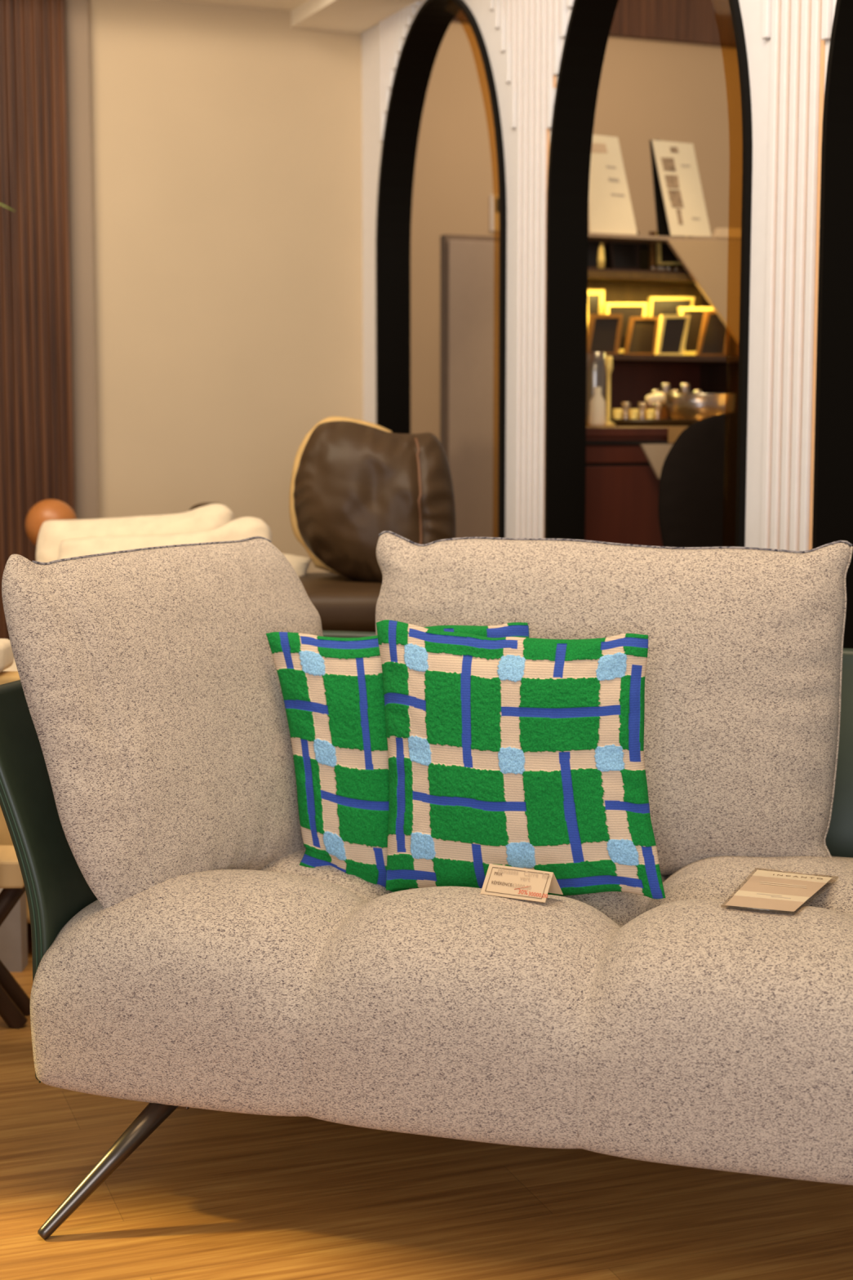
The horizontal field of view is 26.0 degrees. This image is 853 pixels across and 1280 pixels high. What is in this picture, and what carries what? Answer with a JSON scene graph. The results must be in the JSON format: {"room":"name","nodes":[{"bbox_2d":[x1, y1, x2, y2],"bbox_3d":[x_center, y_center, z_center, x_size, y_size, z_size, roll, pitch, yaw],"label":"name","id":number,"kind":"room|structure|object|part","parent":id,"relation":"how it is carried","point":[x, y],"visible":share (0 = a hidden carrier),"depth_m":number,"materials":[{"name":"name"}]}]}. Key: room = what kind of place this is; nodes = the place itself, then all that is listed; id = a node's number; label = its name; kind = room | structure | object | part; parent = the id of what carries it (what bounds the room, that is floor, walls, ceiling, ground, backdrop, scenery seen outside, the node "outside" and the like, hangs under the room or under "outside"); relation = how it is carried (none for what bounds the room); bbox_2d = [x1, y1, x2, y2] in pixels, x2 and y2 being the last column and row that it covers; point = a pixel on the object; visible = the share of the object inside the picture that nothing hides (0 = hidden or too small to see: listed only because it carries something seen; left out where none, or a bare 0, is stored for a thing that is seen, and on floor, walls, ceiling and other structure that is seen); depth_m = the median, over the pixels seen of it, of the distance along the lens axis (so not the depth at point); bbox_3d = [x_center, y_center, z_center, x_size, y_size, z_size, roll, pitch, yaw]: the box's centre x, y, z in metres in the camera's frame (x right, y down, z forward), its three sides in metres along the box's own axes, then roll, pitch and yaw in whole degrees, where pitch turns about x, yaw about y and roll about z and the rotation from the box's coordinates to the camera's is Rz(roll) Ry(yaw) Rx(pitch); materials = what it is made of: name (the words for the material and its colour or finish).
{"room":"coffee shop","nodes":[
{"label":"coffee shop","id":0,"kind":"room"},
{"bbox_2d":[0,0,75,657],"bbox_3d":[-1.707,-1.014,5.365,1.350,3.100,0.065,-3,7,-23],"label":"wall","id":1,"kind":"structure","parent":0,"point":[37,430],"depth_m":5.55,"materials":[{"name":"brown wood"}]},
{"bbox_2d":[64,0,97,519],"bbox_3d":[-1.099,-1.052,5.696,0.136,3.100,0.058,-3,7,-23],"label":"wall","id":2,"kind":"structure","parent":0,"point":[76,11],"depth_m":5.67,"materials":[{"name":"beige paint"}]},
{"bbox_2d":[87,0,363,573],"bbox_3d":[-1.082,-1.062,5.791,1.950,3.100,0.100,-3,7,-23],"label":"wall","id":3,"kind":"structure","parent":0,"point":[226,141],"depth_m":5.90,"materials":[{"name":"beige paint"}]},
{"bbox_2d":[173,0,307,11],"bbox_3d":[-1.035,-2.046,5.371,2.000,0.200,0.500,-3,7,-23],"label":"ceiling","id":4,"kind":"structure","parent":0,"point":[282,5],"depth_m":5.80,"materials":[{"name":"paint"}]},
{"bbox_2d":[0,923,852,1279],"bbox_3d":[0.000,0.545,5.598,10.000,0.050,13.000,0,6,0],"label":"floor","id":5,"kind":"structure","parent":0,"point":[209,1194],"depth_m":2.75,"materials":[{"name":"brown wood"}]},
{"bbox_2d":[0,638,20,684],"bbox_3d":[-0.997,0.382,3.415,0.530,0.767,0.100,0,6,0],"label":"armchair","id":6,"kind":"object","parent":5,"relation":"on","point":[6,658],"visible":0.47,"depth_m":3.35,"materials":[{"name":"beige fabric"}]},
{"bbox_3d":[-1.012,0.029,3.375,0.500,0.055,0.100,0,6,0],"label":"arm","id":7,"kind":"part","parent":6,"relation":"part of","materials":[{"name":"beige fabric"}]},
{"bbox_3d":[-0.997,0.178,3.392,0.530,0.235,0.080,0,6,0],"label":"panel","id":8,"kind":"part","parent":6,"relation":"part of","materials":[{"name":"beige wood"}]},
{"bbox_2d":[0,888,27,972],"bbox_3d":[-1.631,0.620,3.966,1.537,0.170,0.060,0,6,0],"label":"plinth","id":9,"kind":"object","parent":5,"relation":"on","point":[13,931],"visible":0.6,"depth_m":3.94,"materials":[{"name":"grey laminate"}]},
{"bbox_2d":[0,845,30,1029],"bbox_3d":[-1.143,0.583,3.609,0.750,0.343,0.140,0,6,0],"label":"chair","id":10,"kind":"object","parent":5,"relation":"on","point":[15,1003],"visible":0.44,"depth_m":3.57,"materials":[{"name":"brown wood"}]},
{"bbox_3d":[-0.888,0.610,3.572,0.228,0.299,0.036,0,6,0],"label":"leg","id":11,"kind":"part","parent":10,"relation":"part of","materials":[{"name":"brown wood"}]},
{"bbox_3d":[-0.888,0.601,3.651,0.228,0.299,0.036,0,6,0],"label":"leg","id":12,"kind":"part","parent":10,"relation":"part of","materials":[{"name":"brown wood"}]},
{"bbox_3d":[-0.888,0.610,3.572,0.228,0.299,0.036,0,6,0],"label":"leg","id":13,"kind":"part","parent":10,"relation":"part of","materials":[{"name":"brown wood"}]},
{"bbox_3d":[-0.888,0.601,3.651,0.228,0.299,0.036,0,6,0],"label":"leg","id":14,"kind":"part","parent":10,"relation":"part of","materials":[{"name":"brown wood"}]},
{"bbox_2d":[25,498,76,546],"bbox_3d":[-0.952,0.127,4.748,0.240,0.974,0.240,0,6,0],"label":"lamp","id":15,"kind":"object","parent":5,"relation":"on","point":[42,511],"visible":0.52,"depth_m":4.65,"materials":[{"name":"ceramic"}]},
{"bbox_2d":[0,502,219,923],"bbox_3d":[-1.200,0.173,4.388,1.600,0.963,0.880,0,6,0],"label":"sofa","id":16,"kind":"object","parent":5,"relation":"on","point":[5,837],"visible":0.07,"depth_m":4.00,"materials":[{"name":"beige fabric"}]},
{"bbox_3d":[-1.200,0.178,4.247,1.560,0.215,0.600,0,6,0],"label":"seat","id":17,"kind":"part","parent":16,"relation":"part of","materials":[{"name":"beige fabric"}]},
{"bbox_2d":[35,503,234,562],"bbox_3d":[-0.691,-0.111,4.394,0.494,0.420,0.200,0,6,0],"label":"chair backrest","id":18,"kind":"object","parent":16,"relation":"on","point":[212,516],"visible":0.25,"depth_m":4.39,"materials":[{"name":"fabric"}]},
{"bbox_2d":[57,516,271,559],"bbox_3d":[-0.594,-0.085,4.190,0.494,0.383,0.170,0,6,0],"label":"cushion","id":19,"kind":"object","parent":16,"relation":"on","point":[244,527],"visible":0.17,"depth_m":4.19,"materials":[{"name":"fabric"}]},
{"bbox_3d":[-0.555,-0.059,4.724,0.090,0.578,0.160,0,6,0],"label":"backrest","id":20,"kind":"part","parent":16,"relation":"part of","materials":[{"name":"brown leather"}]},
{"bbox_2d":[298,572,382,631],"bbox_3d":[-0.132,0.260,4.353,0.424,0.798,0.630,-1,7,-6],"label":"seat","id":21,"kind":"object","parent":5,"relation":"on","point":[342,603],"visible":0.02,"depth_m":4.01,"materials":[{"name":"brown leather"}]},
{"bbox_2d":[282,553,311,576],"bbox_3d":[-0.376,-0.164,4.506,0.192,0.098,0.076,2,7,16],"label":"cushion","id":22,"kind":"object","parent":21,"relation":"on","point":[300,564],"visible":0.2,"depth_m":4.48,"materials":[{"name":"fabric"}]},
{"bbox_2d":[288,416,391,575],"bbox_3d":[-0.197,-0.348,4.491,0.273,0.387,0.076,1,7,8],"label":"cushion","id":23,"kind":"object","parent":21,"relation":"on","point":[317,563],"visible":0.08,"depth_m":4.49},
{"bbox_2d":[293,421,456,582],"bbox_3d":[-0.121,-0.315,4.318,0.380,0.391,0.219,0,6,0],"label":"leather cushion","id":24,"kind":"object","parent":21,"relation":"on","point":[355,482],"visible":0.84,"depth_m":4.24,"materials":[{"name":"brown leather"}]},
{"bbox_2d":[0,630,852,1239],"bbox_3d":[0.144,0.437,2.986,1.512,0.758,1.164,2,7,17],"label":"sofa","id":25,"kind":"object","parent":5,"relation":"on","point":[686,1027],"visible":0.66,"depth_m":2.59,"materials":[{"name":"fabric"}]},
{"bbox_3d":[-0.460,0.754,2.695,0.229,0.193,0.037,-4,7,-29],"label":"leg","id":26,"kind":"part","parent":25,"relation":"part of","materials":[{"name":"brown metal"}]},
{"bbox_2d":[1,536,323,908],"bbox_3d":[-0.365,0.126,3.042,0.223,0.561,0.726,4,8,32],"label":"cushion","id":27,"kind":"object","parent":25,"relation":"on","point":[148,677],"visible":0.87,"depth_m":2.88,"materials":[{"name":"fabric"}]},
{"bbox_2d":[266,622,528,892],"bbox_3d":[-0.045,0.195,3.034,0.454,0.448,0.128,1,7,6],"label":"throw pillow","id":28,"kind":"object","parent":25,"relation":"on","point":[332,688],"visible":0.41,"depth_m":3.01,"materials":[{"name":"fabric"}]},
{"bbox_3d":[0.123,0.499,2.947,1.230,0.314,0.857,2,7,17],"label":"seat","id":29,"kind":"part","parent":25,"relation":"part of","materials":[{"name":"fabric"}]},
{"bbox_2d":[376,619,666,899],"bbox_3d":[0.142,0.192,2.914,0.448,0.429,0.211,0,6,0],"label":"throw pillow","id":30,"kind":"object","parent":25,"relation":"on","point":[524,753],"visible":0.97,"depth_m":2.86,"materials":[{"name":"fabric"}]},
{"bbox_2d":[480,863,563,902],"bbox_3d":[0.141,0.355,2.733,0.110,0.043,0.053,4,7,29],"label":"price card","id":31,"kind":"object","parent":25,"relation":"on","point":[514,882],"visible":1,"depth_m":2.72,"materials":[{"name":"brown paper"}]},
{"bbox_2d":[375,530,852,875],"bbox_3d":[0.286,0.123,3.157,0.828,0.597,0.223,2,7,20],"label":"cushion","id":32,"kind":"object","parent":25,"relation":"on","point":[744,672],"visible":0.53,"depth_m":3.03,"materials":[{"name":"fabric"}]},
{"bbox_2d":[724,870,832,911],"bbox_3d":[0.516,0.370,2.735,0.130,0.024,0.316,3,7,22],"label":"sheet","id":33,"kind":"object","parent":25,"relation":"on","point":[766,890],"visible":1,"depth_m":2.73,"materials":[{"name":"brown paper"}]},
{"bbox_2d":[440,234,499,537],"bbox_3d":[0.198,-0.535,6.740,0.297,1.836,0.062,-3,7,-23],"label":"door","id":34,"kind":"structure","parent":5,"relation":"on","point":[469,264],"depth_m":6.64,"materials":[{"name":"beige laminate"}]},
{"bbox_2d":[585,426,688,546],"bbox_3d":[0.655,-0.048,5.461,0.646,1.159,0.405,-3,7,-23],"label":"cabinet","id":35,"kind":"object","parent":5,"relation":"on","point":[622,496],"visible":0.07,"depth_m":5.17,"materials":[{"name":"red wood"}]},
{"bbox_2d":[589,386,605,426],"bbox_3d":[0.487,-0.665,5.272,0.048,0.110,0.048,0,6,0],"label":"bottle","id":36,"kind":"object","parent":35,"relation":"on","point":[597,403],"visible":1,"depth_m":5.26,"materials":[{"name":"white ceramic"}]},
{"bbox_2d":[604,355,616,426],"bbox_3d":[0.526,-0.719,5.348,0.048,0.200,0.048,0,6,0],"label":"candlestick","id":37,"kind":"object","parent":35,"relation":"on","point":[609,361],"visible":0.84,"depth_m":5.34,"materials":[{"name":"metal"}]},
{"bbox_3d":[0.724,-0.528,5.242,0.646,0.049,0.020,-3,7,-23],"label":"drawer","id":38,"kind":"part","parent":35,"relation":"part of","materials":[{"name":"red wood"}]},
{"bbox_3d":[0.727,-0.558,5.229,0.646,0.008,0.020,-3,7,-23],"label":"metal rail","id":39,"kind":"part","parent":35,"relation":"part of","materials":[{"name":"brown metal"}]},
{"bbox_2d":[605,418,698,426],"bbox_3d":[0.651,-0.632,5.381,0.288,0.020,0.125,0,6,0],"label":"oval tray","id":40,"kind":"object","parent":35,"relation":"on","point":[619,422],"visible":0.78,"depth_m":5.33,"materials":[{"name":"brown metal"}]},
{"bbox_2d":[613,408,622,418],"bbox_3d":[0.559,-0.651,5.413,0.028,0.050,0.028,0,6,0],"label":"glass tumbler","id":41,"kind":"object","parent":40,"relation":"on","point":[617,413],"visible":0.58,"depth_m":5.40,"materials":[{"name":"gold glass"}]},
{"bbox_2d":[629,408,639,418],"bbox_3d":[0.609,-0.653,5.434,0.028,0.050,0.028,0,6,0],"label":"glass tumbler","id":42,"kind":"object","parent":40,"relation":"on","point":[633,413],"visible":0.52,"depth_m":5.42,"materials":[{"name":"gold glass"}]},
{"bbox_2d":[645,408,655,418],"bbox_3d":[0.660,-0.656,5.455,0.028,0.050,0.028,0,6,0],"label":"glass tumbler","id":43,"kind":"object","parent":40,"relation":"on","point":[650,413],"visible":0.52,"depth_m":5.44,"materials":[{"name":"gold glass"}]},
{"bbox_2d":[644,391,667,418],"bbox_3d":[0.691,-0.696,5.579,0.060,0.103,0.038,-3,7,-23],"label":"scroll","id":44,"kind":"object","parent":35,"relation":"on","point":[653,400],"visible":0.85,"depth_m":5.57,"materials":[{"name":"white paper"}]},
{"bbox_2d":[640,444,673,479],"bbox_3d":[0.643,-0.495,5.131,0.112,0.096,0.012,-3,7,-23],"label":"panel","id":45,"kind":"object","parent":35,"relation":"attached to","point":[655,454],"visible":0.73,"depth_m":5.12,"materials":[{"name":"beige paint"}]},
{"bbox_2d":[586,232,741,426],"bbox_3d":[0.656,-0.389,5.879,0.721,1.742,0.330,-3,7,-23],"label":"display unit","id":46,"kind":"object","parent":5,"relation":"on","point":[693,386],"visible":0.23,"depth_m":5.96,"materials":[{"name":"brown laminate"}]},
{"bbox_2d":[586,289,604,332],"bbox_3d":[0.524,-1.009,5.816,0.075,0.184,0.025,-3,7,-23],"label":"picture frame","id":47,"kind":"object","parent":46,"relation":"on","point":[595,297],"visible":0.26,"depth_m":5.81,"materials":[{"name":"gold metal"}]},
{"bbox_2d":[588,294,599,319],"bbox_3d":[0.524,-1.009,5.816,0.043,0.152,0.013,-3,7,-23],"label":"picture","id":48,"kind":"object","parent":47,"relation":"attached to","point":[593,300],"depth_m":5.81},
{"bbox_2d":[587,231,605,268],"bbox_3d":[0.514,-1.199,5.700,0.083,0.120,0.022,-3,7,-23],"label":"picture frame","id":49,"kind":"object","parent":46,"relation":"on","point":[593,246],"visible":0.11,"depth_m":5.70,"materials":[{"name":"brown metal"}]},
{"bbox_2d":[587,241,601,266],"bbox_3d":[0.514,-1.199,5.701,0.065,0.102,0.011,-3,7,-23],"label":"picture","id":50,"kind":"object","parent":49,"relation":"attached to","point":[593,246],"depth_m":5.70},
{"bbox_2d":[597,242,604,268],"bbox_3d":[0.529,-1.163,5.601,0.024,0.078,0.023,0,6,0],"label":"candle","id":51,"kind":"object","parent":46,"relation":"on","point":[601,255],"visible":1,"depth_m":5.59,"materials":[{"name":"beige wax"}]},
{"bbox_2d":[586,314,622,354],"bbox_3d":[0.545,-0.939,5.700,0.129,0.131,0.022,-3,7,-23],"label":"picture frame","id":52,"kind":"object","parent":46,"relation":"on","point":[604,331],"visible":0.85,"depth_m":5.70,"materials":[{"name":"brown wood"}]},
{"bbox_2d":[590,318,618,352],"bbox_3d":[0.545,-0.939,5.701,0.105,0.107,0.011,-3,7,-23],"label":"picture","id":53,"kind":"object","parent":52,"relation":"attached to","point":[604,332],"depth_m":5.70},
{"bbox_2d":[588,134,637,234],"bbox_3d":[0.559,-1.370,5.576,0.178,0.291,0.007,-3,7,-23],"label":"information board","id":54,"kind":"object","parent":46,"relation":"on","point":[610,206],"visible":0.81,"depth_m":5.57,"materials":[{"name":"white paper"}]},
{"bbox_2d":[607,231,639,270],"bbox_3d":[0.613,-1.211,5.763,0.107,0.123,0.022,-3,7,-23],"label":"picture frame","id":55,"kind":"object","parent":46,"relation":"on","point":[621,255],"visible":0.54,"depth_m":5.76,"materials":[{"name":"brown wood"}]},
{"bbox_2d":[613,243,635,266],"bbox_3d":[0.612,-1.211,5.764,0.087,0.103,0.011,-3,7,-23],"label":"picture","id":56,"kind":"object","parent":55,"relation":"attached to","point":[624,254],"depth_m":5.76},
{"bbox_2d":[604,302,647,352],"bbox_3d":[0.625,-0.984,5.828,0.153,0.159,0.024,-3,7,-23],"label":"picture frame","id":57,"kind":"object","parent":46,"relation":"on","point":[628,310],"visible":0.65,"depth_m":5.83,"materials":[{"name":"gold metal"}]},
{"bbox_2d":[609,306,643,349],"bbox_3d":[0.625,-0.984,5.829,0.131,0.137,0.013,-3,7,-23],"label":"picture","id":58,"kind":"object","parent":57,"relation":"attached to","point":[627,312],"depth_m":5.83},
{"bbox_2d":[623,316,659,355],"bbox_3d":[0.673,-0.951,5.796,0.122,0.123,0.022,-3,7,-23],"label":"picture frame","id":59,"kind":"object","parent":46,"relation":"on","point":[642,331],"visible":0.85,"depth_m":5.79,"materials":[{"name":"brown metal"}]},
{"bbox_2d":[628,320,656,352],"bbox_3d":[0.673,-0.951,5.797,0.104,0.105,0.011,-3,7,-23],"label":"picture","id":60,"kind":"object","parent":59,"relation":"attached to","point":[642,333],"depth_m":5.80},
{"bbox_3d":[0.594,-0.221,6.041,0.656,1.372,0.020,-3,7,-23],"label":"panel","id":61,"kind":"part","parent":46,"relation":"part of","materials":[{"name":"red wood"}]},
{"bbox_3d":[0.594,-1.087,5.942,0.656,0.370,0.020,-3,7,-23],"label":"panel","id":62,"kind":"part","parent":46,"relation":"part of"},
{"bbox_2d":[647,297,694,322],"bbox_3d":[0.783,-1.012,5.947,0.177,0.185,0.025,-3,7,-23],"label":"picture frame","id":63,"kind":"object","parent":46,"relation":"on","point":[656,306],"visible":0.37,"depth_m":5.93,"materials":[{"name":"gold metal"}]},
{"bbox_2d":[648,231,693,271],"bbox_3d":[0.764,-1.215,5.783,0.152,0.126,0.022,-3,7,-23],"label":"picture frame","id":64,"kind":"object","parent":46,"relation":"on","point":[653,265],"visible":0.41,"depth_m":5.76,"materials":[{"name":"brown metal"}]},
{"bbox_2d":[654,243,683,266],"bbox_3d":[0.764,-1.215,5.784,0.128,0.102,0.011,-3,7,-23],"label":"picture","id":65,"kind":"object","parent":64,"relation":"attached to","point":[655,260],"depth_m":5.76},
{"bbox_2d":[656,231,688,265],"bbox_3d":[0.765,-1.219,5.755,0.107,0.105,0.021,-3,7,-23],"label":"picture frame","id":66,"kind":"object","parent":46,"relation":"on","point":[665,255],"visible":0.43,"depth_m":5.75,"materials":[{"name":"gold metal"}]},
{"bbox_2d":[661,235,684,262],"bbox_3d":[0.764,-1.219,5.756,0.093,0.091,0.010,-3,7,-23],"label":"picture","id":67,"kind":"object","parent":66,"relation":"attached to","point":[668,255],"depth_m":5.75},
{"bbox_2d":[654,314,690,355],"bbox_3d":[0.766,-0.948,5.760,0.120,0.131,0.022,-3,7,-23],"label":"picture frame","id":68,"kind":"object","parent":46,"relation":"on","point":[673,329],"visible":1,"depth_m":5.76,"materials":[{"name":"gold metal"}]},
{"bbox_2d":[660,318,686,352],"bbox_3d":[0.766,-0.948,5.761,0.098,0.109,0.011,-3,7,-23],"label":"picture","id":69,"kind":"object","parent":68,"relation":"attached to","point":[673,331],"depth_m":5.76},
{"bbox_2d":[649,139,711,236],"bbox_3d":[0.778,-1.385,5.680,0.214,0.287,0.031,-3,7,-23],"label":"information board","id":70,"kind":"object","parent":46,"relation":"on","point":[679,201],"visible":1,"depth_m":5.67,"materials":[{"name":"white paper"}]},
{"bbox_2d":[677,306,714,355],"bbox_3d":[0.869,-0.989,5.919,0.140,0.154,0.024,-3,7,-23],"label":"picture frame","id":71,"kind":"object","parent":46,"relation":"on","point":[696,313],"visible":0.41,"depth_m":5.91,"materials":[{"name":"gold metal"}]},
{"bbox_2d":[683,311,704,351],"bbox_3d":[0.868,-0.989,5.920,0.118,0.132,0.013,-3,7,-23],"label":"picture","id":72,"kind":"object","parent":71,"relation":"attached to","point":[695,321],"depth_m":5.91},
{"bbox_2d":[666,240,741,343],"bbox_3d":[0.862,-1.078,5.717,0.279,0.319,0.018,-3,7,-23],"label":"panel","id":73,"kind":"object","parent":46,"relation":"attached to","point":[713,266],"visible":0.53,"depth_m":5.72,"materials":[{"name":"beige paint"}]},
{"bbox_2d":[695,310,729,355],"bbox_3d":[0.910,-0.969,5.852,0.131,0.148,0.023,-3,7,-23],"label":"picture frame","id":74,"kind":"object","parent":46,"relation":"on","point":[714,336],"visible":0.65,"depth_m":5.85,"materials":[{"name":"brown metal"}]},
{"bbox_2d":[701,313,727,353],"bbox_3d":[0.910,-0.969,5.853,0.111,0.129,0.012,-3,7,-23],"label":"picture","id":75,"kind":"object","parent":74,"relation":"attached to","point":[713,331],"depth_m":5.85},
{"bbox_3d":[0.972,-0.984,5.945,0.035,0.541,0.330,-3,7,-23],"label":"panel","id":76,"kind":"part","parent":46,"relation":"part of","materials":[{"name":"brown wood"}]},
{"bbox_2d":[712,227,741,239],"bbox_3d":[0.958,-1.281,5.829,0.115,0.031,0.030,-3,7,-23],"label":"folded card","id":77,"kind":"object","parent":46,"relation":"on","point":[721,233],"visible":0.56,"depth_m":5.81,"materials":[{"name":"beige paper"}]},
{"bbox_2d":[657,412,737,546],"bbox_3d":[0.791,-0.015,5.012,0.500,1.196,0.300,-3,7,-23],"label":"chair","id":78,"kind":"object","parent":5,"relation":"on","point":[697,503],"visible":0.3,"depth_m":4.79,"materials":[{"name":"grey fabric"}]},
{"bbox_2d":[410,19,742,441],"bbox_3d":[1.129,-1.581,8.131,3.500,3.600,0.100,-3,7,-23],"label":"wall","id":79,"kind":"structure","parent":0,"point":[649,90],"depth_m":7.70,"materials":[{"name":"beige paint"}]},
{"bbox_2d":[489,195,499,231],"bbox_3d":[0.314,-1.776,7.700,0.108,0.153,0.016,-3,7,-23],"label":"switch panel","id":80,"kind":"object","parent":79,"relation":"attached to","point":[494,199],"visible":0.44,"depth_m":7.68,"materials":[{"name":"plastic"}]},
{"bbox_2d":[452,0,736,48],"bbox_3d":[0.811,-2.947,7.763,2.350,0.802,0.042,-3,7,-23],"label":"trim","id":81,"kind":"structure","parent":79,"relation":"attached to","point":[704,21],"depth_m":7.89,"materials":[{"name":"brown wood"}]},
{"bbox_2d":[361,0,836,551],"bbox_3d":[0.809,-0.836,3.800,0.107,3.100,5.061,-3,7,-23],"label":"wall","id":82,"kind":"structure","parent":0,"point":[788,42],"depth_m":3.96,"materials":[{"name":"white paint"}]},
{"bbox_2d":[290,0,420,33],"bbox_3d":[-0.013,-1.988,5.210,0.236,0.220,1.600,-3,7,-23],"label":"trim","id":83,"kind":"structure","parent":82,"relation":"attached to","point":[357,16],"depth_m":5.74,"materials":[{"name":"paint"}]},
{"bbox_2d":[375,0,506,537],"bbox_3d":[0.074,-0.693,5.575,0.115,2.415,0.950,-3,7,-23],"label":"trim","id":84,"kind":"structure","parent":82,"relation":"attached to","point":[426,33],"depth_m":5.86,"materials":[{"name":"black paint"}]},
{"bbox_2d":[544,0,752,546],"bbox_3d":[0.549,-0.565,4.453,0.115,2.415,0.950,-3,7,-23],"label":"trim","id":85,"kind":"structure","parent":82,"relation":"attached to","point":[590,21],"depth_m":4.81,"materials":[{"name":"black paint"}]},
{"bbox_2d":[812,0,852,648],"bbox_3d":[1.024,-0.437,3.331,0.115,2.415,0.950,-3,7,-23],"label":"trim","id":86,"kind":"structure","parent":82,"relation":"attached to","point":[833,495],"depth_m":3.72,"materials":[{"name":"black paint"}]}
]}

